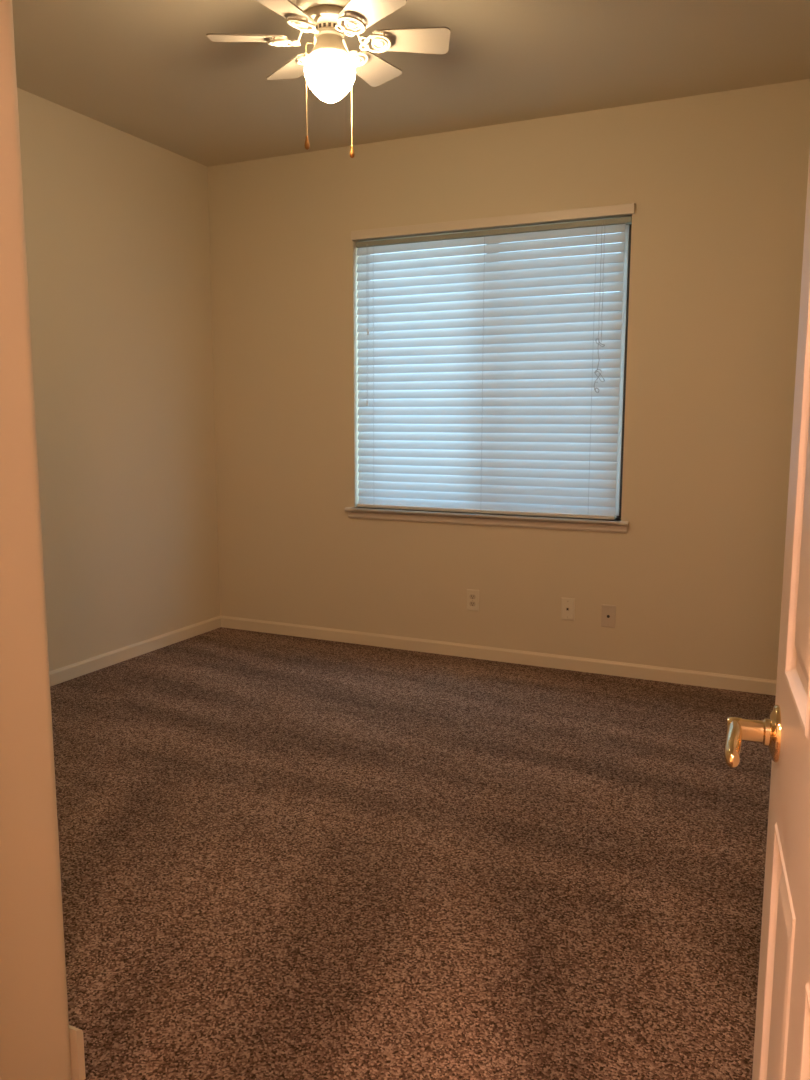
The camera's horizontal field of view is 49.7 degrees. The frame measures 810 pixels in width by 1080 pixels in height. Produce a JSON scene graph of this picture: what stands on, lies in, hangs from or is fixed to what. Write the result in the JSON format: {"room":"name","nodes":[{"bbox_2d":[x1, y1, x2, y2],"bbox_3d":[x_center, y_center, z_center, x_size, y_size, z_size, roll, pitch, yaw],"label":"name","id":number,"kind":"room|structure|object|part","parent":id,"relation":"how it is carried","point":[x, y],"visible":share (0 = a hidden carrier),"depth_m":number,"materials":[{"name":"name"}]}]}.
{"room":"empty bedroom","nodes":[
{"label":"empty bedroom","id":0,"kind":"room"},
{"bbox_2d":[0,0,71,1079],"bbox_3d":[-1.816,-0.311,1.621,2.234,2.740,0.813,4,9,25],"label":"wall","id":1,"kind":"structure","parent":0,"point":[34,1019],"depth_m":1.52,"materials":[{"name":"beige paint"}]},
{"bbox_2d":[69,1025,85,1079],"bbox_3d":[-1.572,0.943,2.140,2.073,0.115,0.017,4,9,25],"label":"baseboard","id":2,"kind":"structure","parent":1,"relation":"attached to","point":[76,1035],"depth_m":1.71,"materials":[{"name":"beige paint"}]},
{"bbox_2d":[17,88,219,671],"bbox_3d":[-1.871,-0.632,3.940,0.160,2.740,3.387,4,9,25],"label":"wall","id":3,"kind":"structure","parent":0,"point":[117,234],"depth_m":4.55,"materials":[{"name":"beige paint"}]},
{"bbox_2d":[49,616,220,686],"bbox_3d":[-1.828,0.706,4.015,0.014,0.070,3.227,4,9,25],"label":"baseboard","id":4,"kind":"structure","parent":3,"relation":"attached to","point":[72,671],"depth_m":4.73,"materials":[{"name":"beige paint"}]},
{"bbox_2d":[12,0,809,166],"bbox_3d":[-0.555,-1.731,1.539,4.420,0.100,6.320,4,9,25],"label":"ceiling","id":5,"kind":"structure","parent":0,"point":[150,71],"depth_m":3.63,"materials":[{"name":"beige paint"}]},
{"bbox_2d":[206,0,449,157],"bbox_3d":[-0.244,-1.558,2.839,0.737,0.597,0.780,4,9,25],"label":"ceiling fan","id":6,"kind":"object","parent":5,"relation":"hanging from","point":[330,69],"visible":1,"depth_m":2.79,"materials":[{"name":"white metal"}]},
{"bbox_3d":[-0.505,-1.619,2.824,0.253,0.005,0.130,0,21,-2],"label":"blade","id":7,"kind":"part","parent":6,"relation":"part of","materials":[{"name":"white wood"}]},
{"bbox_3d":[-0.368,-1.588,2.603,0.130,0.005,0.253,19,15,25],"label":"blade","id":8,"kind":"part","parent":6,"relation":"part of","materials":[{"name":"beige wood"}]},
{"bbox_3d":[-0.380,-1.650,3.051,0.130,0.005,0.253,-19,16,-28],"label":"blade","id":9,"kind":"part","parent":6,"relation":"part of","materials":[{"name":"white wood"}]},
{"bbox_3d":[-0.297,-1.439,2.802,0.051,0.293,0.004,-7,11,-44],"label":"pull chain","id":10,"kind":"part","parent":6,"relation":"part of","materials":[{"name":"gold metal"}]},
{"bbox_2d":[305,5,351,35],"bbox_3d":[-0.243,-1.660,2.825,0.170,0.055,0.170,4,9,25],"label":"motor","id":11,"kind":"object","parent":6,"relation":"attached to","point":[326,17],"depth_m":2.77,"materials":[{"name":"white metal"}]},
{"bbox_3d":[-0.244,-1.502,2.847,0.166,0.147,0.166,4,9,25],"label":"globe","id":12,"kind":"part","parent":6,"relation":"part of","materials":[{"name":"white glass"}]},
{"bbox_3d":[-0.194,-1.461,2.909,0.004,0.279,0.050,7,11,43],"label":"pull chain","id":13,"kind":"part","parent":6,"relation":"part of","materials":[{"name":"gold metal"}]},
{"bbox_3d":[-0.107,-1.588,2.610,0.130,0.005,0.253,11,1,-32],"label":"blade","id":14,"kind":"part","parent":6,"relation":"part of","materials":[{"name":"white wood"}]},
{"bbox_3d":[-0.119,-1.650,3.058,0.130,0.005,0.253,-10,2,29],"label":"blade","id":15,"kind":"part","parent":6,"relation":"part of","materials":[{"name":"beige wood"}]},
{"bbox_3d":[0.018,-1.620,2.838,0.253,0.005,0.130,0,-5,-2],"label":"blade","id":16,"kind":"part","parent":6,"relation":"part of","materials":[{"name":"white wood"}]},
{"bbox_2d":[50,627,775,1079],"bbox_3d":[-0.561,1.062,1.925,4.420,0.060,6.320,4,9,25],"label":"floor","id":17,"kind":"structure","parent":0,"point":[283,857],"depth_m":2.52,"materials":[{"name":"brown carpet"}]},
{"bbox_2d":[208,79,809,679],"bbox_3d":[0.478,-0.722,4.621,3.520,2.740,0.160,4,9,25],"label":"wall","id":18,"kind":"structure","parent":0,"point":[716,183],"depth_m":4.38,"materials":[{"name":"beige paint"}]},
{"bbox_2d":[467,589,478,610],"bbox_3d":[0.366,0.325,4.724,0.070,0.115,0.008,4,9,25],"label":"power outlet","id":19,"kind":"object","parent":18,"relation":"attached to","point":[472,595],"visible":1,"depth_m":4.72,"materials":[{"name":"beige plastic"}]},
{"bbox_2d":[344,507,628,532],"bbox_3d":[0.405,-0.114,4.686,1.580,0.062,0.145,4,9,25],"label":"trim","id":20,"kind":"structure","parent":18,"relation":"attached to","point":[595,525],"depth_m":4.60,"materials":[{"name":"beige paint"}]},
{"bbox_2d":[351,203,634,240],"bbox_3d":[0.397,-1.606,4.437,1.511,0.046,0.022,4,9,25],"label":"trim","id":21,"kind":"structure","parent":18,"relation":"attached to","point":[621,209],"depth_m":4.39,"materials":[{"name":"beige paint"}]},
{"bbox_2d":[220,616,776,695],"bbox_3d":[0.439,0.612,4.726,3.520,0.070,0.014,4,9,25],"label":"baseboard","id":22,"kind":"structure","parent":18,"relation":"attached to","point":[671,675],"depth_m":4.65,"materials":[{"name":"beige paint"}]},
{"bbox_2d":[366,224,631,517],"bbox_3d":[0.448,-0.880,4.665,1.495,1.462,0.063,4,9,25],"label":"window","id":23,"kind":"structure","parent":18,"relation":"in","point":[628,227],"depth_m":4.34,"materials":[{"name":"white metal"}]},
{"bbox_2d":[356,217,631,519],"bbox_3d":[0.406,-0.864,4.579,1.485,1.452,0.073,4,9,25],"label":"window blind","id":24,"kind":"object","parent":23,"relation":"attached to","point":[471,400],"visible":0.99,"depth_m":4.55,"materials":[{"name":"grey plastic"}]},
{"bbox_3d":[-0.161,-0.897,4.848,0.002,1.412,0.059,4,9,25],"label":"ladder cord","id":25,"kind":"part","parent":24,"relation":"part of","materials":[{"name":"white fabric"}]},
{"bbox_3d":[0.416,-0.860,4.582,0.002,1.412,0.059,4,9,25],"label":"ladder cord","id":26,"kind":"part","parent":24,"relation":"part of","materials":[{"name":"white fabric"}]},
{"bbox_3d":[0.396,-0.156,4.688,1.452,0.020,0.050,4,9,25],"label":"rail","id":27,"kind":"part","parent":24,"relation":"part of","materials":[{"name":"white paint"}]},
{"bbox_3d":[0.412,-1.571,4.491,1.485,0.027,0.044,4,9,25],"label":"head rail","id":28,"kind":"part","parent":24,"relation":"part of","materials":[{"name":"grey plastic"}]},
{"bbox_3d":[0.936,-0.826,4.343,0.002,1.412,0.059,4,9,25],"label":"ladder cord","id":29,"kind":"part","parent":24,"relation":"part of","materials":[{"name":"white fabric"}]},
{"bbox_3d":[0.954,-1.123,4.251,0.053,0.806,0.012,4,9,25],"label":"lift cord","id":30,"kind":"part","parent":24,"relation":"part of","materials":[{"name":"white fabric"}]},
{"bbox_2d":[561,598,574,620],"bbox_3d":[0.838,0.356,4.506,0.070,0.115,0.009,4,9,25],"label":"phone jack","id":31,"kind":"object","parent":18,"relation":"attached to","point":[567,604],"visible":1,"depth_m":4.50,"materials":[{"name":"beige plastic"}]},
{"bbox_2d":[601,604,615,627],"bbox_3d":[1.026,0.386,4.418,0.070,0.115,0.017,4,9,25],"label":"cable jack","id":32,"kind":"object","parent":18,"relation":"attached to","point":[608,615],"visible":1,"depth_m":4.42,"materials":[{"name":"beige plastic"}]},
{"bbox_3d":[-0.296,-0.158,0.537,1.446,2.740,0.110,4,9,25],"label":"wall","id":33,"kind":"structure","parent":0,"visible":0},
{"bbox_2d":[724,149,809,1079],"bbox_3d":[0.386,0.158,0.777,0.167,2.020,0.775,3,8,18],"label":"door","id":34,"kind":"structure","parent":33,"relation":"in","point":[782,1024],"depth_m":1.00,"materials":[{"name":"beige paint"}]},
{"bbox_3d":[0.401,0.247,1.069,0.019,0.031,0.109,3,8,21],"label":"lever","id":35,"kind":"part","parent":34,"relation":"part of","materials":[{"name":"gold metal"}]}
]}

